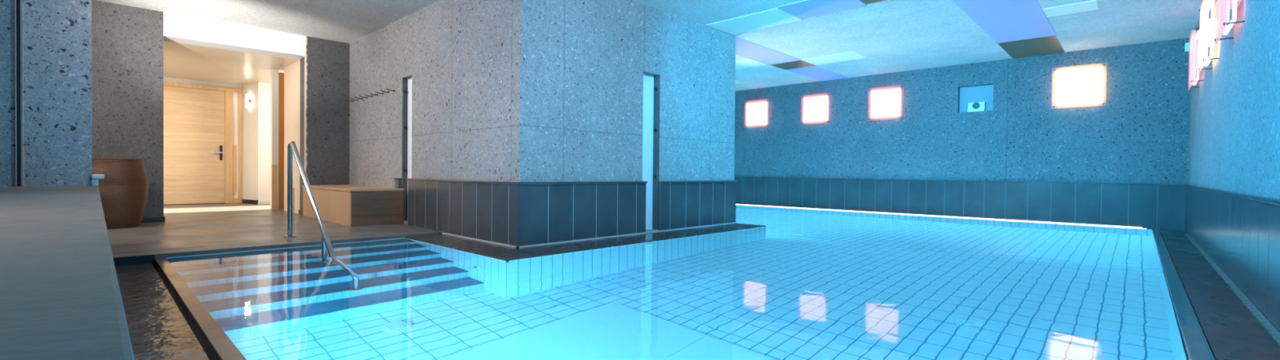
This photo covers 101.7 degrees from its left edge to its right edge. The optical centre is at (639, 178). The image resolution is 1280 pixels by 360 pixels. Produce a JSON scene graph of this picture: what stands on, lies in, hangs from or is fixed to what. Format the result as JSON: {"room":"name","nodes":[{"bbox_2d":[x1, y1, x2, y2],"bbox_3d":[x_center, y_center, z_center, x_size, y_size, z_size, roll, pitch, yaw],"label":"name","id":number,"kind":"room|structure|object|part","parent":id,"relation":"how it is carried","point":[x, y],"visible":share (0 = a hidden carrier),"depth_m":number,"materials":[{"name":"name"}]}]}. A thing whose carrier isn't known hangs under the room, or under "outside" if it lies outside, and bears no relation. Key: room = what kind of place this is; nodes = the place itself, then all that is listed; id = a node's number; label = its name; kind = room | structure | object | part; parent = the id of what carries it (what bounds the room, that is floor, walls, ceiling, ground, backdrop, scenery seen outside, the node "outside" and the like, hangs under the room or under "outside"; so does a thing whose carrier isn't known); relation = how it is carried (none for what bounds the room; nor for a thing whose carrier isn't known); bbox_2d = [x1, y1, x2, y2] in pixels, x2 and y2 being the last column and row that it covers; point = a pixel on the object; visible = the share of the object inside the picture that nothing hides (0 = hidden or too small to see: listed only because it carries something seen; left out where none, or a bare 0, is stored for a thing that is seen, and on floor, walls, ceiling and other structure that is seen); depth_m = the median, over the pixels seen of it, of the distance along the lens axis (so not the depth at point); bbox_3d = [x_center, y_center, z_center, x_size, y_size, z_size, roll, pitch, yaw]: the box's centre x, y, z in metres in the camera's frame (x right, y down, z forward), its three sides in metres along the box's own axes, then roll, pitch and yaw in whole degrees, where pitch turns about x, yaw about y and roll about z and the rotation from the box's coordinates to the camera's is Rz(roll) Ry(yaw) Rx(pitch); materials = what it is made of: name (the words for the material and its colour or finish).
{"room":"spa","nodes":[
{"label":"spa","id":0,"kind":"room"},
{"bbox_2d":[0,0,15,186],"bbox_3d":[-4.441,-0.913,3.619,0.250,1.930,0.148,1,1,44],"label":"wall","id":1,"kind":"structure","parent":0,"point":[7,62],"depth_m":3.56,"materials":[{"name":"stone"}]},
{"bbox_2d":[14,0,22,186],"bbox_3d":[-4.288,-0.911,3.595,0.045,1.930,0.018,1,1,44],"label":"trim","id":2,"kind":"structure","parent":1,"relation":"attached to","point":[18,2],"depth_m":3.58,"materials":[{"name":"black plastic"}]},
{"bbox_2d":[22,98,23,184],"bbox_3d":[-7.121,-0.718,5.479,0.150,2.417,2.500,1,1,44],"label":"wall","id":3,"kind":"structure","parent":0,"point":[23,99],"depth_m":5.73,"materials":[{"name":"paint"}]},
{"bbox_2d":[22,0,92,186],"bbox_3d":[-4.276,-0.914,3.836,0.390,1.930,0.324,1,1,44],"label":"wall column","id":4,"kind":"structure","parent":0,"point":[57,33],"depth_m":3.70,"materials":[{"name":"stone"}]},
{"bbox_2d":[0,184,134,359],"bbox_3d":[-2.800,0.372,1.174,6.540,0.547,2.211,1,1,44],"label":"wall ledge","id":5,"kind":"object","parent":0,"point":[60,297],"visible":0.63,"depth_m":0.64,"materials":[{"name":"stone"}]},
{"bbox_2d":[91,173,104,186],"bbox_3d":[-4.057,0.010,3.898,0.250,0.085,0.064,1,1,44],"label":"wall shelf","id":6,"kind":"object","parent":5,"relation":"on","point":[95,180],"visible":1,"depth_m":3.82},
{"bbox_2d":[91,0,163,217],"bbox_3d":[-5.836,-0.710,5.886,0.350,2.417,0.643,1,1,44],"label":"wall pier","id":7,"kind":"object","parent":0,"point":[127,41],"visible":0.54,"depth_m":5.79,"materials":[{"name":"stone"}]},
{"bbox_2d":[22,1,298,84],"bbox_3d":[-6.919,-1.786,8.255,4.539,0.200,5.600,1,1,44],"label":"ceiling","id":8,"kind":"structure","parent":0,"point":[180,60],"depth_m":7.61,"materials":[{"name":"paint"}]},
{"bbox_2d":[115,262,208,359],"bbox_3d":[-1.867,0.718,1.773,6.074,0.138,0.585,1,1,44],"label":"channel","id":9,"kind":"object","parent":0,"point":[157,329],"visible":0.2,"depth_m":2.35,"materials":[{"name":"liquid"}]},
{"bbox_2d":[154,267,209,359],"bbox_3d":[-1.592,0.738,1.927,5.340,0.100,0.017,1,1,44],"label":"pool edge","id":10,"kind":"structure","parent":9,"relation":"in","point":[154,268],"depth_m":2.48,"materials":[{"name":"black stone"}]},
{"bbox_2d":[163,76,242,204],"bbox_3d":[-8.534,-0.631,8.347,0.270,2.145,3.500,1,1,44],"label":"wall","id":11,"kind":"structure","parent":0,"point":[165,79],"depth_m":9.07,"materials":[{"name":"paint"}]},
{"bbox_2d":[163,85,224,204],"bbox_3d":[-7.726,-0.560,8.938,0.085,1.985,0.950,1,1,44],"label":"door","id":12,"kind":"structure","parent":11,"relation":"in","point":[193,119],"depth_m":8.97,"materials":[{"name":"brown wood"}]},
{"bbox_3d":[-7.435,-0.458,9.241,0.008,0.260,0.040,1,1,44],"label":"lock plate","id":13,"kind":"part","parent":12,"relation":"part of","materials":[{"name":"black plastic"}]},
{"bbox_2d":[163,81,242,203],"bbox_3d":[-7.672,-0.588,9.020,0.050,2.060,1.262,1,1,44],"label":"door frame","id":14,"kind":"structure","parent":11,"relation":"attached to","point":[228,92],"depth_m":9.33,"materials":[{"name":"brown wood"}]},
{"bbox_2d":[232,144,235,193],"bbox_3d":[-7.314,-0.169,9.392,0.016,0.880,0.037,1,1,44],"label":"bar","id":15,"kind":"object","parent":11,"relation":"attached to","point":[234,145],"visible":1,"depth_m":9.39,"materials":[{"name":"brown wood"}]},
{"bbox_2d":[232,92,238,198],"bbox_3d":[-7.311,-0.603,9.409,0.015,1.908,0.075,1,1,44],"label":"window","id":16,"kind":"structure","parent":11,"relation":"in","point":[235,141],"depth_m":9.41,"materials":[{"name":"clear glass"}]},
{"bbox_2d":[242,81,270,200],"bbox_3d":[-6.310,-0.630,10.070,0.710,2.145,2.138,1,1,44],"label":"wall","id":17,"kind":"structure","parent":0,"point":[255,117],"depth_m":9.24,"materials":[{"name":"paint"}]},
{"bbox_2d":[245,93,250,107],"bbox_3d":[-6.976,-1.384,9.275,0.080,0.240,0.065,1,1,44],"label":"wall sconce","id":18,"kind":"object","parent":17,"relation":"attached to","point":[247,100],"visible":1,"depth_m":9.24,"materials":[{"name":"silver metal"}]},
{"bbox_3d":[-6.989,-1.384,9.262,0.080,0.240,0.030,1,1,44],"label":"lamp shade","id":19,"kind":"part","parent":18,"relation":"part of","materials":[{"name":"white glass"}]},
{"bbox_2d":[242,199,257,204],"bbox_3d":[-6.978,0.410,9.318,0.631,0.070,0.016,1,1,32],"label":"baseboard","id":20,"kind":"structure","parent":17,"relation":"attached to","point":[244,201],"depth_m":9.29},
{"bbox_2d":[257,200,270,204],"bbox_3d":[-6.050,0.421,9.840,0.015,0.055,1.915,1,1,44],"label":"baseboard","id":21,"kind":"structure","parent":17,"relation":"attached to","point":[259,202],"depth_m":9.21,"materials":[{"name":"wood"}]},
{"bbox_2d":[270,69,278,209],"bbox_3d":[-5.654,-0.599,8.056,0.120,2.145,0.083,1,1,44],"label":"door frame","id":22,"kind":"structure","parent":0,"point":[273,73],"depth_m":8.02,"materials":[{"name":"paint"}]},
{"bbox_2d":[271,164,277,209],"bbox_3d":[-5.618,0.130,8.002,0.030,0.690,0.067,1,1,44],"label":"trim","id":23,"kind":"structure","parent":22,"relation":"attached to","point":[274,167],"depth_m":7.99,"materials":[{"name":"brown wood"}]},
{"bbox_2d":[278,72,284,208],"bbox_3d":[-5.410,-0.584,8.247,0.030,2.115,0.532,1,1,44],"label":"door","id":24,"kind":"structure","parent":22,"relation":"attached to","point":[281,75],"depth_m":8.07,"materials":[{"name":"orange wood"}]},
{"bbox_2d":[106,203,443,267],"bbox_3d":[-5.578,0.567,6.568,6.840,0.151,6.200,1,1,44],"label":"floor","id":25,"kind":"structure","parent":0,"point":[184,233],"depth_m":5.15,"materials":[{"name":"stone"}]},
{"bbox_2d":[92,157,148,229],"bbox_3d":[-5.495,0.147,5.429,0.544,0.720,0.544,1,1,44],"label":"vessel","id":26,"kind":"object","parent":25,"relation":"on","point":[123,189],"visible":0.7,"depth_m":5.31,"materials":[{"name":"brown wood"}]},
{"bbox_2d":[113,254,154,266],"bbox_3d":[-3.723,0.624,3.554,0.005,0.147,0.600,1,1,44],"label":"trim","id":27,"kind":"structure","parent":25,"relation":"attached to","point":[128,260],"depth_m":3.69,"materials":[{"name":"black stone"}]},
{"bbox_2d":[302,184,404,226],"bbox_3d":[-3.649,0.307,6.545,1.895,0.410,0.583,1,1,44],"label":"bench","id":28,"kind":"object","parent":25,"relation":"on","point":[348,205],"visible":1,"depth_m":5.97,"materials":[{"name":"wood"}]},
{"bbox_3d":[-3.647,0.114,6.543,1.895,0.025,0.583,1,1,44],"label":"seat","id":29,"kind":"part","parent":28,"relation":"part of","materials":[{"name":"wood"}]},
{"bbox_3d":[-2.967,0.334,5.908,0.014,0.384,0.561,1,1,44],"label":"panel","id":30,"kind":"part","parent":28,"relation":"part of","materials":[{"name":"brown wood"}]},
{"bbox_2d":[284,59,300,213],"bbox_3d":[-4.843,-0.724,7.716,0.880,2.420,0.538,1,1,44],"label":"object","id":31,"kind":"structure","parent":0,"point":[291,72],"depth_m":7.48,"materials":[{"name":"paint"}]},
{"bbox_2d":[163,11,306,59],"bbox_3d":[-5.106,-1.785,6.610,0.352,0.272,1.417,1,1,44],"label":"trim","id":32,"kind":"structure","parent":31,"relation":"attached to","point":[180,28],"depth_m":6.46,"materials":[{"name":"white paint"}]},
{"bbox_2d":[293,187,293,213],"bbox_3d":[-5.041,0.306,7.524,0.270,0.360,0.017,1,1,44],"label":"trim","id":33,"kind":"structure","parent":31,"relation":"attached to","point":[293,188],"depth_m":7.43,"materials":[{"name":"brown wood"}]},
{"bbox_2d":[299,35,349,210],"bbox_3d":[-4.424,-0.714,7.315,0.280,2.417,0.540,1,1,44],"label":"wall","id":34,"kind":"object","parent":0,"point":[327,109],"visible":0.64,"depth_m":7.21,"materials":[{"name":"concrete"}]},
{"bbox_2d":[349,0,549,223],"bbox_3d":[-2.896,-0.673,6.438,5.462,2.447,0.300,1,1,44],"label":"wall","id":35,"kind":"structure","parent":0,"point":[478,69],"depth_m":5.21,"materials":[{"name":"stone"}]},
{"bbox_2d":[393,177,401,188],"bbox_3d":[-2.877,0.257,6.180,0.115,0.533,0.050,1,1,44],"label":"trim","id":36,"kind":"structure","parent":35,"relation":"attached to","point":[397,180],"depth_m":6.15,"materials":[{"name":"metal"}]},
{"bbox_2d":[402,77,412,220],"bbox_3d":[-2.642,-0.331,6.130,0.315,1.715,0.196,1,1,44],"label":"window","id":37,"kind":"structure","parent":35,"relation":"in","point":[410,79],"depth_m":6.16,"materials":[{"name":"white glass"}]},
{"bbox_2d":[406,177,518,246],"bbox_3d":[-1.838,0.291,5.189,2.247,0.555,0.050,1,1,44],"label":"trim","id":38,"kind":"structure","parent":35,"relation":"attached to","point":[487,211],"depth_m":5.00,"materials":[{"name":"tile"}]},
{"bbox_2d":[405,222,766,261],"bbox_3d":[-0.351,0.602,5.780,1.791,0.053,3.703,1,1,44],"label":"coping","id":39,"kind":"object","parent":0,"point":[501,252],"visible":0.5,"depth_m":4.69,"materials":[{"name":"stone"}]},
{"bbox_2d":[548,0,735,231],"bbox_3d":[0.000,-0.636,5.735,0.299,2.447,3.279,1,1,44],"label":"wall","id":40,"kind":"structure","parent":0,"point":[601,51],"depth_m":5.42,"materials":[{"name":"stone"}]},
{"bbox_2d":[517,181,647,246],"bbox_3d":[-0.490,0.306,4.988,0.050,0.555,1.590,1,1,44],"label":"wainscoting","id":41,"kind":"structure","parent":40,"relation":"attached to","point":[548,212],"depth_m":4.89,"materials":[{"name":"tile"}]},
{"bbox_2d":[642,73,660,230],"bbox_3d":[0.048,-0.284,5.724,0.196,1.725,0.310,1,1,44],"label":"window","id":42,"kind":"structure","parent":40,"relation":"in","point":[648,80],"depth_m":5.76,"materials":[{"name":"glass"}]},
{"bbox_2d":[657,180,737,231],"bbox_3d":[0.735,0.303,6.273,0.050,0.555,1.490,1,1,44],"label":"trim","id":43,"kind":"structure","parent":40,"relation":"attached to","point":[682,204],"depth_m":6.19,"materials":[{"name":"tile"}]},
{"bbox_2d":[96,0,1205,91],"bbox_3d":[0.038,-1.954,5.318,8.894,0.200,12.155,1,1,44],"label":"ceiling","id":44,"kind":"structure","parent":0,"point":[895,36],"depth_m":6.24,"materials":[{"name":"paint"}]},
{"bbox_2d":[735,80,746,84],"bbox_3d":[1.717,-1.896,10.312,0.590,0.005,0.460,1,1,44],"label":"ceiling panel","id":45,"kind":"object","parent":44,"relation":"attached to","point":[736,82],"visible":0.21,"depth_m":10.27,"materials":[{"name":"paint"}]},
{"bbox_2d":[735,57,766,69],"bbox_3d":[1.645,-1.875,8.536,0.640,0.005,0.630,1,1,44],"label":"ceiling panel","id":46,"kind":"object","parent":44,"relation":"attached to","point":[742,63],"visible":0.57,"depth_m":8.50,"materials":[{"name":"paint"}]},
{"bbox_2d":[705,8,802,35],"bbox_3d":[1.340,-1.850,6.170,0.965,0.005,0.585,1,1,44],"label":"ceiling panel","id":47,"kind":"object","parent":44,"relation":"attached to","point":[773,17],"visible":1,"depth_m":6.13,"materials":[{"name":"teal paint"}]},
{"bbox_2d":[735,36,800,65],"bbox_3d":[1.686,-1.865,7.688,0.570,0.005,1.860,1,1,44],"label":"ceiling panel","id":48,"kind":"object","parent":44,"relation":"attached to","point":[744,48],"visible":0.79,"depth_m":7.78,"materials":[{"name":"paint"}]},
{"bbox_2d":[769,60,814,69],"bbox_3d":[2.511,-1.867,8.560,0.560,0.005,0.540,1,1,44],"label":"ceiling panel","id":49,"kind":"object","parent":44,"relation":"attached to","point":[798,64],"visible":1,"depth_m":8.54,"materials":[{"name":"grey metal"}]},
{"bbox_2d":[785,65,849,80],"bbox_3d":[3.189,-1.869,9.292,0.530,0.005,1.455,1,1,44],"label":"ceiling panel","id":50,"kind":"object","parent":44,"relation":"attached to","point":[815,72],"visible":1,"depth_m":9.26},
{"bbox_2d":[776,0,866,19],"bbox_3d":[1.933,-1.837,5.553,0.745,0.005,0.590,1,1,44],"label":"ceiling panel","id":51,"kind":"object","parent":44,"relation":"attached to","point":[805,9],"visible":1,"depth_m":5.57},
{"bbox_2d":[800,51,867,65],"bbox_3d":[2.990,-1.856,8.055,0.830,0.005,0.550,1,1,44],"label":"ceiling panel","id":52,"kind":"object","parent":44,"relation":"attached to","point":[851,55],"visible":1,"depth_m":8.03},
{"bbox_2d":[858,0,885,4],"bbox_3d":[2.440,-1.825,5.034,0.705,0.005,0.540,1,1,44],"label":"ceiling panel","id":53,"kind":"object","parent":44,"relation":"attached to","point":[865,2],"visible":1,"depth_m":5.37,"materials":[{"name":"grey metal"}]},
{"bbox_2d":[952,0,1056,43],"bbox_3d":[3.829,-1.818,5.534,0.625,0.005,3.500,1,1,44],"label":"ceiling panel","id":54,"kind":"object","parent":44,"relation":"attached to","point":[1003,20],"visible":1,"depth_m":5.90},
{"bbox_2d":[997,35,1064,58],"bbox_3d":[5.465,-1.822,7.258,0.612,0.005,1.255,1,1,44],"label":"ceiling panel","id":55,"kind":"object","parent":44,"relation":"attached to","point":[1049,45],"visible":1,"depth_m":7.21,"materials":[{"name":"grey metal"}]},
{"bbox_2d":[1042,0,1098,17],"bbox_3d":[4.596,-1.810,5.561,0.438,0.005,0.400,1,1,44],"label":"ceiling panel","id":56,"kind":"object","parent":44,"relation":"attached to","point":[1088,6],"visible":1,"depth_m":5.54,"materials":[{"name":"paint"}]},
{"bbox_2d":[736,203,1152,228],"bbox_3d":[3.637,0.661,9.724,8.460,0.170,0.180,1,1,44],"label":"floor","id":57,"kind":"structure","parent":0,"point":[736,203],"depth_m":8.06,"materials":[{"name":"grey tile"}]},
{"bbox_2d":[737,204,1142,227],"bbox_3d":[3.571,0.578,9.653,8.260,0.016,0.015,1,1,44],"label":"light strip","id":58,"kind":"object","parent":57,"relation":"attached to","point":[737,204],"visible":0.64,"depth_m":8.21,"materials":[{"name":"white plastic"}]},
{"bbox_2d":[733,37,1191,184],"bbox_3d":[3.907,-0.561,9.788,9.324,2.617,0.250,1,1,44],"label":"wall","id":59,"kind":"structure","parent":0,"point":[1140,134],"depth_m":8.08,"materials":[{"name":"stone"}]},
{"bbox_2d":[744,99,769,127],"bbox_3d":[2.458,-1.360,10.934,0.575,0.575,0.089,1,1,44],"label":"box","id":60,"kind":"object","parent":59,"relation":"attached to","point":[756,112],"visible":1,"depth_m":10.91,"materials":[{"name":"plastic"}]},
{"bbox_2d":[801,93,830,124],"bbox_3d":[3.391,-1.340,10.044,0.575,0.575,0.089,1,1,44],"label":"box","id":61,"kind":"object","parent":59,"relation":"attached to","point":[815,108],"visible":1,"depth_m":10.01,"materials":[{"name":"plastic"}]},
{"bbox_2d":[868,85,902,119],"bbox_3d":[4.321,-1.320,9.157,0.585,0.585,0.089,1,1,44],"label":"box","id":62,"kind":"object","parent":59,"relation":"attached to","point":[886,103],"visible":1,"depth_m":9.13,"materials":[{"name":"plastic"}]},
{"bbox_2d":[733,177,1187,230],"bbox_3d":[3.808,0.305,9.686,8.800,0.605,0.038,1,1,44],"label":"wall paneling","id":63,"kind":"structure","parent":59,"relation":"attached to","point":[1156,206],"depth_m":8.09,"materials":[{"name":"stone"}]},
{"bbox_2d":[959,84,993,112],"bbox_3d":[5.427,-1.276,8.377,0.480,0.417,0.090,1,1,44],"label":"wall niche","id":64,"kind":"object","parent":59,"relation":"in","point":[984,93],"depth_m":8.35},
{"bbox_2d":[967,102,986,111],"bbox_3d":[5.359,-1.139,8.289,0.227,0.147,0.112,1,1,44],"label":"camera","id":65,"kind":"object","parent":59,"relation":"attached to","point":[975,106],"visible":0.96,"depth_m":8.24,"materials":[{"name":"white plastic"}]},
{"bbox_2d":[967,108,984,111],"bbox_3d":[5.328,-1.084,8.257,0.227,0.037,0.022,1,1,44],"label":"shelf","id":66,"kind":"object","parent":65,"relation":"attached to","point":[969,109],"depth_m":8.26,"materials":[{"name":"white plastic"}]},
{"bbox_2d":[1053,63,1105,107],"bbox_3d":[6.202,-1.300,7.363,0.590,0.590,0.089,1,1,44],"label":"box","id":67,"kind":"object","parent":59,"relation":"attached to","point":[1077,86],"visible":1,"depth_m":7.33,"materials":[{"name":"plastic"}]},
{"bbox_2d":[1184,42,1191,51],"bbox_3d":[6.991,-1.679,6.647,0.050,0.110,0.028,1,1,44],"label":"sensor box","id":68,"kind":"object","parent":59,"relation":"attached to","point":[1187,48],"visible":0.87,"depth_m":6.64,"materials":[{"name":"white plastic"}]},
{"bbox_2d":[1159,231,1213,359],"bbox_3d":[0.425,1.132,6.339,8.700,1.082,9.555,1,1,44],"label":"wall","id":69,"kind":"structure","parent":0,"point":[1159,231],"depth_m":2.72,"materials":[{"name":"tile"}]},
{"bbox_2d":[141,215,164,222],"bbox_3d":[-5.842,0.467,5.896,0.362,0.062,0.665,1,1,44],"label":"baseboard","id":70,"kind":"structure","parent":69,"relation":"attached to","point":[144,220],"depth_m":5.94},
{"bbox_2d":[155,257,246,359],"bbox_3d":[-1.580,0.704,1.968,5.300,0.168,0.060,1,1,44],"label":"trim","id":71,"kind":"structure","parent":69,"relation":"attached to","point":[217,345],"depth_m":2.31,"materials":[{"name":"beige stone"}]},
{"bbox_2d":[165,237,404,257],"bbox_3d":[-2.881,0.593,4.443,0.007,0.037,1.725,1,1,44],"label":"trim","id":72,"kind":"structure","parent":69,"relation":"attached to","point":[401,237],"depth_m":4.30,"materials":[{"name":"stone"}]},
{"bbox_2d":[304,35,307,174],"bbox_3d":[-4.512,-0.713,7.032,0.023,2.420,0.028,1,1,44],"label":"trim","id":73,"kind":"structure","parent":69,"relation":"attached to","point":[305,57],"depth_m":7.02,"materials":[{"name":"paint"}]},
{"bbox_2d":[407,238,505,261],"bbox_3d":[-1.623,0.615,4.447,1.793,0.048,0.022,1,1,44],"label":"trim","id":74,"kind":"structure","parent":69,"relation":"attached to","point":[407,238],"depth_m":4.29,"materials":[{"name":"tile"}]},
{"bbox_2d":[442,222,737,248],"bbox_3d":[-0.692,0.559,6.363,2.232,0.012,3.330,1,1,44],"label":"trim","id":75,"kind":"structure","parent":69,"relation":"attached to","point":[481,240],"depth_m":5.03,"materials":[{"name":"stone"}]},
{"bbox_2d":[508,226,761,261],"bbox_3d":[0.290,0.625,5.169,0.022,0.048,3.703,1,1,44],"label":"trim","id":76,"kind":"structure","parent":69,"relation":"attached to","point":[760,227],"depth_m":4.69,"materials":[{"name":"tile"}]},
{"bbox_2d":[166,204,1190,359],"bbox_3d":[0.434,0.590,6.372,8.450,0.001,9.093,1,1,44],"label":"pool water","id":77,"kind":"object","parent":69,"relation":"in","point":[807,284],"visible":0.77,"depth_m":2.77,"materials":[{"name":"teal liquid"}]},
{"bbox_2d":[1151,228,1213,359],"bbox_3d":[3.473,0.737,3.395,0.062,0.168,9.205,1,1,44],"label":"trim","id":78,"kind":"structure","parent":69,"relation":"attached to","point":[1197,347],"depth_m":2.57,"materials":[{"name":"white tile"}]},
{"bbox_2d":[1159,228,1279,359],"bbox_3d":[3.666,0.745,3.353,0.250,0.155,9.340,1,1,44],"label":"floor","id":79,"kind":"structure","parent":0,"point":[1230,331],"depth_m":2.64,"materials":[{"name":"tile"}]},
{"bbox_2d":[1187,0,1279,199],"bbox_3d":[3.011,-0.479,2.278,0.250,2.617,11.855,1,1,44],"label":"wall","id":80,"kind":"structure","parent":0,"point":[1234,140],"depth_m":3.32,"materials":[{"name":"stone"}]},
{"bbox_2d":[1186,26,1204,88],"bbox_3d":[5.845,-1.260,5.477,0.089,0.590,0.590,1,1,44],"label":"wall lamp","id":81,"kind":"object","parent":80,"relation":"attached to","point":[1195,52],"visible":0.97,"depth_m":5.38,"materials":[{"name":"plastic"}]},
{"bbox_3d":[5.828,-1.261,5.493,0.010,0.500,0.500,1,1,44],"label":"lamp panel","id":82,"kind":"part","parent":81,"relation":"part of","materials":[{"name":"glass"}]},
{"bbox_2d":[1197,0,1219,70],"bbox_3d":[4.914,-1.258,4.500,0.089,0.590,0.590,1,1,44],"label":"wall lamp","id":83,"kind":"object","parent":80,"relation":"attached to","point":[1209,26],"visible":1,"depth_m":4.41,"materials":[{"name":"plastic"}]},
{"bbox_3d":[4.897,-1.258,4.516,0.010,0.500,0.500,1,1,44],"label":"lamp panel","id":84,"kind":"part","parent":83,"relation":"part of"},
{"bbox_2d":[1214,0,1244,41],"bbox_3d":[3.947,-1.255,3.487,0.089,0.590,0.590,1,1,44],"label":"wall lamp","id":85,"kind":"object","parent":80,"relation":"attached to","point":[1224,6],"visible":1,"depth_m":3.45,"materials":[{"name":"plastic"}]},
{"bbox_3d":[3.930,-1.256,3.503,0.010,0.500,0.500,1,1,44],"label":"lamp panel","id":86,"kind":"part","parent":85,"relation":"part of","materials":[{"name":"glass"}]},
{"bbox_2d":[1184,185,1279,332],"bbox_3d":[3.061,0.389,2.554,0.032,0.595,11.310,1,1,44],"label":"wall paneling","id":87,"kind":"structure","parent":80,"relation":"attached to","point":[1240,232],"depth_m":3.00,"materials":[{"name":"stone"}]},
{"bbox_2d":[1185,233,1279,346],"bbox_3d":[3.486,0.662,3.034,0.029,0.015,8.600,1,1,44],"label":"trim","id":88,"kind":"structure","parent":80,"relation":"attached to","point":[1266,324],"depth_m":2.85,"materials":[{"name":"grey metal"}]},
{"bbox_3d":[0.491,1.724,6.277,8.700,0.100,9.555,1,1,44],"label":"floor","id":89,"kind":"structure","parent":0,"visible":0},
{"bbox_3d":[-2.399,1.154,3.985,1.664,1.039,1.725,1,1,44],"label":"stairs riser","id":90,"kind":"structure","parent":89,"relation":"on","visible":0},
{"bbox_3d":[-2.343,1.067,3.931,1.516,0.887,1.725,1,1,44],"label":"stairs tread","id":91,"kind":"structure","parent":90,"relation":"on","visible":0},
{"bbox_2d":[283,140,335,257],"bbox_3d":[-2.599,0.491,4.205,1.860,1.653,0.100,1,1,44],"label":"handrail","id":92,"kind":"object","parent":91,"relation":"on","point":[292,149],"visible":0.64,"depth_m":4.56,"materials":[{"name":"silver metal"}]},
{"bbox_3d":[-3.200,0.095,4.778,0.128,0.886,0.041,1,1,44],"label":"post","id":93,"kind":"part","parent":92,"relation":"part of","materials":[{"name":"silver metal"}]},
{"bbox_3d":[-2.485,0.700,4.098,0.036,0.541,0.035,1,1,44],"label":"post","id":94,"kind":"part","parent":92,"relation":"part of","materials":[{"name":"silver metal"}]}
]}

